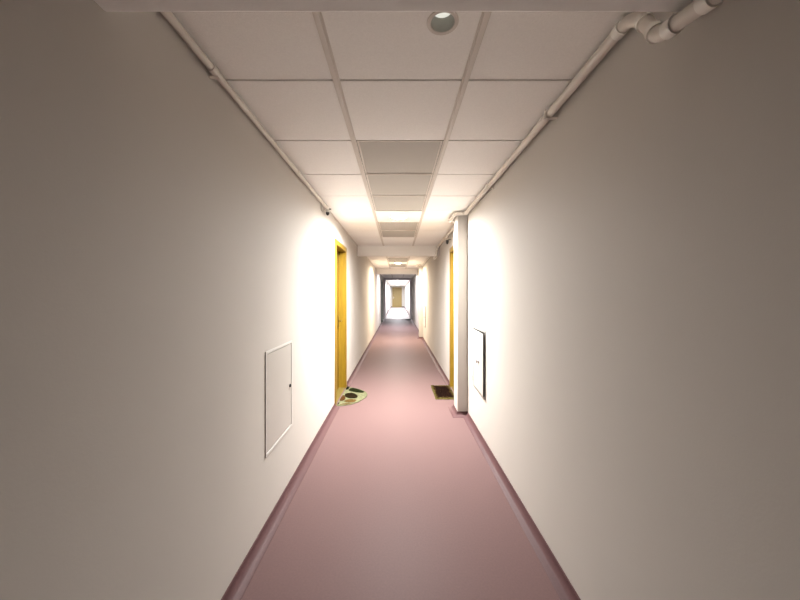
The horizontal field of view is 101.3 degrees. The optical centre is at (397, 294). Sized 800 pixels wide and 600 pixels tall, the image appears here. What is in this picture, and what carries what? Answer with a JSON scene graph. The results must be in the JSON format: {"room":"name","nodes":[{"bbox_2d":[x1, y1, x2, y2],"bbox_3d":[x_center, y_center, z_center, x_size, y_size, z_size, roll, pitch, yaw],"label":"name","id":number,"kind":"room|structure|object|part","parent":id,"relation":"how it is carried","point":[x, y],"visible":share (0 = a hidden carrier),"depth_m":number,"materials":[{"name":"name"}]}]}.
{"room":"apartment building corridor","nodes":[
{"label":"apartment building corridor","id":0,"kind":"room"},
{"bbox_2d":[0,0,388,599],"bbox_3d":[-0.920,0.110,18.350,0.200,2.720,38.300,0,0,0],"label":"wall","id":1,"kind":"structure","parent":0,"point":[155,244],"depth_m":1.05,"materials":[{"name":"paint"}]},
{"bbox_2d":[161,12,327,209],"bbox_3d":[-0.794,-0.963,2.295,0.051,0.042,2.750,0,0,0],"label":"pipe","id":2,"kind":"object","parent":1,"relation":"attached to","point":[216,74],"visible":0.95,"depth_m":1.49,"materials":[{"name":"white plastic"}]},
{"bbox_2d":[206,63,220,76],"bbox_3d":[-0.790,-0.963,1.410,0.036,0.036,0.050,0,0,0],"label":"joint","id":3,"kind":"object","parent":2,"relation":"attached to","point":[212,69],"depth_m":1.40,"materials":[{"name":"white plastic"}]},
{"bbox_2d":[265,340,291,457],"bbox_3d":[-0.873,0.684,2.285,0.135,0.661,0.510,0,0,0],"label":"access panel","id":4,"kind":"object","parent":1,"relation":"in","point":[278,360],"visible":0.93,"depth_m":2.23,"materials":[{"name":"white metal"}]},
{"bbox_2d":[221,307,390,599],"bbox_3d":[-0.787,1.442,18.350,0.066,0.055,38.300,0,0,0],"label":"baseboard","id":5,"kind":"structure","parent":1,"relation":"attached to","point":[236,589],"depth_m":2.15,"materials":[{"name":"pink plastic"}]},
{"bbox_2d":[335,238,346,405],"bbox_3d":[-0.898,0.368,4.745,0.184,2.210,0.950,0,0,0],"label":"door","id":6,"kind":"structure","parent":1,"relation":"in","point":[340,249],"depth_m":5.15,"materials":[{"name":"yellow wood"}]},
{"bbox_2d":[381,280,381,322],"bbox_3d":[-0.898,0.368,17.050,0.184,2.210,1.100,0,0,0],"label":"door","id":7,"kind":"structure","parent":1,"relation":"in","point":[381,280],"depth_m":16.52,"materials":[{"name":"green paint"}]},
{"bbox_2d":[389,284,405,309],"bbox_3d":[0.015,0.235,31.150,1.670,2.470,0.100,0,0,0],"label":"door frame","id":8,"kind":"structure","parent":1,"relation":"attached to","point":[389,284],"depth_m":31.10,"materials":[{"name":"grey metal"}]},
{"bbox_2d":[384,278,411,318],"bbox_3d":[0.015,0.235,19.850,1.670,2.470,0.100,0,0,0],"label":"door frame","id":9,"kind":"structure","parent":1,"relation":"attached to","point":[385,279],"depth_m":19.80,"materials":[{"name":"grey metal"}]},
{"bbox_2d":[390,286,404,306],"bbox_3d":[0.015,0.110,37.600,2.070,2.720,0.200,0,0,0],"label":"wall","id":10,"kind":"structure","parent":0,"point":[403,287],"depth_m":37.50,"materials":[{"name":"paint"}]},
{"bbox_2d":[392,287,401,306],"bbox_3d":[-0.050,0.319,37.535,1.100,2.303,0.129,0,0,0],"label":"door","id":11,"kind":"structure","parent":10,"relation":"in","point":[396,291],"depth_m":37.53,"materials":[{"name":"brown wood"}]},
{"bbox_2d":[241,307,559,599],"bbox_3d":[0.015,1.545,18.450,2.070,0.150,38.500,0,0,0],"label":"floor","id":12,"kind":"structure","parent":0,"point":[398,499],"depth_m":2.22,"materials":[{"name":"pink carpet"}]},
{"bbox_2d":[337,387,366,405],"bbox_3d":[-0.622,1.464,4.758,0.361,0.011,0.893,0,0,0],"label":"doormat","id":13,"kind":"object","parent":12,"relation":"on","point":[351,395],"visible":1,"depth_m":4.69,"materials":[{"name":"fabric"}]},
{"bbox_2d":[431,385,453,399],"bbox_3d":[0.683,1.460,4.930,0.305,0.020,0.689,0,0,0],"label":"doormat","id":14,"kind":"object","parent":12,"relation":"on","point":[440,392],"visible":0.98,"depth_m":4.87,"materials":[{"name":"brown fabric"}]},
{"bbox_2d":[172,12,632,285],"bbox_3d":[0.015,-1.115,18.350,2.050,0.250,38.300,0,0,0],"label":"ceiling","id":15,"kind":"structure","parent":0,"point":[319,84],"depth_m":1.56,"materials":[{"name":"tile"}]},
{"bbox_2d":[94,0,693,11],"bbox_3d":[0.015,-1.015,0.850,1.670,0.450,0.140,0,0,0],"label":"ceiling beam","id":16,"kind":"structure","parent":15,"relation":"attached to","point":[106,5],"depth_m":0.89,"materials":[{"name":"white paint"}]},
{"bbox_2d":[376,264,418,273],"bbox_3d":[0.015,-1.015,12.690,1.670,0.450,0.140,0,0,0],"label":"ceiling beam","id":17,"kind":"structure","parent":15,"relation":"attached to","point":[378,270],"depth_m":12.62,"materials":[{"name":"white paint"}]},
{"bbox_2d":[357,245,438,256],"bbox_3d":[0.015,-1.015,6.770,1.670,0.450,0.140,0,0,0],"label":"ceiling beam","id":18,"kind":"structure","parent":15,"relation":"attached to","point":[362,250],"depth_m":6.70,"materials":[{"name":"white paint"}]},
{"bbox_2d":[388,258,407,259],"bbox_3d":[0.015,-1.007,9.240,0.560,0.018,0.592,0,0,0],"label":"ceiling panel","id":19,"kind":"object","parent":15,"relation":"attached to","point":[388,258],"visible":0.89,"depth_m":9.25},
{"bbox_2d":[388,260,407,261],"bbox_3d":[0.015,-1.007,9.840,0.560,0.018,0.592,0,0,0],"label":"ceiling panel","id":20,"kind":"object","parent":15,"relation":"attached to","point":[388,260],"visible":0.73,"depth_m":9.69,"materials":[{"name":"white"}]},
{"bbox_2d":[390,264,405,265],"bbox_3d":[0.015,-1.007,11.040,0.560,0.018,0.592,0,0,0],"label":"ceiling panel","id":21,"kind":"object","parent":15,"relation":"attached to","point":[390,264],"visible":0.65,"depth_m":11.15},
{"bbox_2d":[371,196,425,210],"bbox_3d":[0.015,-1.007,3.630,0.560,0.018,0.592,0,0,0],"label":"ceiling panel","id":22,"kind":"object","parent":15,"relation":"attached to","point":[381,203],"visible":0.86,"depth_m":3.62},
{"bbox_2d":[378,222,418,230],"bbox_3d":[0.015,-1.007,4.830,0.560,0.018,0.592,0,0,0],"label":"ceiling panel","id":23,"kind":"object","parent":15,"relation":"attached to","point":[384,226],"visible":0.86,"depth_m":4.84,"materials":[{"name":"white"}]},
{"bbox_2d":[381,231,415,236],"bbox_3d":[0.015,-1.007,5.430,0.560,0.018,0.592,0,0,0],"label":"ceiling panel","id":24,"kind":"object","parent":15,"relation":"attached to","point":[384,233],"visible":0.86,"depth_m":5.40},
{"bbox_2d":[390,215,406,218],"bbox_3d":[0.015,-1.011,4.230,0.216,0.028,0.216,0,0,0],"label":"recessed light","id":25,"kind":"object","parent":15,"relation":"in","point":[393,216],"visible":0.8,"depth_m":4.26,"materials":[{"name":"white plastic"}]},
{"bbox_2d":[366,174,432,195],"bbox_3d":[0.015,-1.007,3.030,0.560,0.018,0.592,0,0,0],"label":"ceiling panel","id":26,"kind":"object","parent":15,"relation":"attached to","point":[379,184],"visible":0.82,"depth_m":2.99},
{"bbox_2d":[357,140,442,173],"bbox_3d":[0.015,-1.007,2.430,0.560,0.018,0.592,0,0,0],"label":"ceiling panel","id":27,"kind":"object","parent":15,"relation":"attached to","point":[377,156],"visible":0.86,"depth_m":2.37,"materials":[{"name":"white"}]},
{"bbox_2d":[427,12,458,34],"bbox_3d":[0.166,-1.028,1.205,0.118,0.061,0.118,0,0,0],"label":"recessed light","id":28,"kind":"object","parent":15,"relation":"in","point":[438,23],"visible":0.6,"depth_m":1.24,"materials":[{"name":"white metal"}]},
{"bbox_2d":[435,13,449,17],"bbox_3d":[0.166,-1.049,1.205,0.074,0.004,0.074,0,0,0],"label":"diffuser","id":29,"kind":"object","parent":28,"relation":"attached to","point":[441,15],"depth_m":1.23,"materials":[{"name":"white plastic"}]},
{"bbox_2d":[405,0,799,599],"bbox_3d":[0.950,0.110,18.350,0.200,2.720,38.300,0,0,0],"label":"wall","id":30,"kind":"structure","parent":0,"point":[634,271],"depth_m":1.07,"materials":[{"name":"paint"}]},
{"bbox_2d":[419,266,422,336],"bbox_3d":[0.788,0.235,11.075,0.124,2.470,0.250,0,0,0],"label":"pilaster","id":31,"kind":"object","parent":30,"relation":"attached to","point":[420,267],"visible":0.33,"depth_m":10.95,"materials":[{"name":"paint"}]},
{"bbox_2d":[424,306,425,327],"bbox_3d":[0.891,0.684,10.215,0.157,0.661,0.570,0,0,0],"label":"access panel","id":32,"kind":"object","parent":30,"relation":"in","point":[424,306],"visible":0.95,"depth_m":9.93,"materials":[{"name":"white metal"}]},
{"bbox_2d":[449,245,453,390],"bbox_3d":[0.928,0.367,4.840,0.184,2.211,0.880,0,0,0],"label":"door","id":33,"kind":"structure","parent":30,"relation":"in","point":[451,250],"depth_m":5.21,"materials":[{"name":"yellow wood"}]},
{"bbox_2d":[454,215,467,410],"bbox_3d":[0.788,0.235,4.095,0.124,2.470,0.250,0,0,0],"label":"pilaster","id":34,"kind":"object","parent":30,"relation":"attached to","point":[460,221],"visible":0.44,"depth_m":3.97,"materials":[{"name":"paint"}]},
{"bbox_2d":[472,326,485,399],"bbox_3d":[0.891,0.684,3.420,0.157,0.661,0.540,0,0,0],"label":"access panel","id":35,"kind":"object","parent":30,"relation":"in","point":[479,336],"visible":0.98,"depth_m":3.33,"materials":[{"name":"metal"}]},
{"bbox_3d":[0.837,0.687,3.420,0.003,0.608,0.496,0,0,2],"label":"door","id":36,"kind":"part","parent":35,"relation":"part of","materials":[{"name":"white metal"}]},
{"bbox_2d":[404,307,580,599],"bbox_3d":[0.755,1.442,18.350,0.190,0.055,38.300,0,0,0],"label":"baseboard","id":37,"kind":"structure","parent":30,"relation":"attached to","point":[563,587],"depth_m":2.17,"materials":[{"name":"pink plastic"}]},
{"bbox_2d":[411,0,723,277],"bbox_3d":[0.757,-0.842,9.500,0.186,0.292,20.580,0,0,0],"label":"pipe","id":38,"kind":"object","parent":30,"relation":"attached to","point":[654,31],"visible":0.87,"depth_m":1.19,"materials":[{"name":"white plastic"}]},
{"bbox_2d":[610,20,628,40],"bbox_3d":[0.810,-0.962,1.195,0.051,0.051,0.030,0,0,0],"label":"socket","id":39,"kind":"object","parent":38,"relation":"attached to","point":[617,33],"depth_m":1.19,"materials":[{"name":"white plastic"}]},
{"bbox_2d":[634,12,655,32],"bbox_3d":[0.800,-0.881,1.062,0.051,0.056,0.058,0,0,20],"label":"socket","id":40,"kind":"object","parent":38,"relation":"attached to","point":[640,19],"depth_m":1.05,"materials":[{"name":"white plastic"}]},
{"bbox_2d":[644,20,662,43],"bbox_3d":[0.772,-0.786,0.983,0.051,0.056,0.058,0,0,20],"label":"pipe fitting","id":41,"kind":"object","parent":38,"relation":"attached to","point":[650,29],"depth_m":0.97,"materials":[{"name":"white plastic"}]},
{"bbox_2d":[659,13,684,39],"bbox_3d":[0.763,-0.744,0.911,0.051,0.056,0.039,0,0,0],"label":"socket","id":42,"kind":"object","parent":38,"relation":"attached to","point":[669,28],"depth_m":0.90,"materials":[{"name":"white plastic"}]},
{"bbox_2d":[693,0,723,14],"bbox_3d":[0.764,-0.723,0.804,0.051,0.056,0.039,0,0,0],"label":"socket","id":43,"kind":"object","parent":38,"relation":"attached to","point":[700,7],"depth_m":0.80,"materials":[{"name":"white plastic"}]}
]}

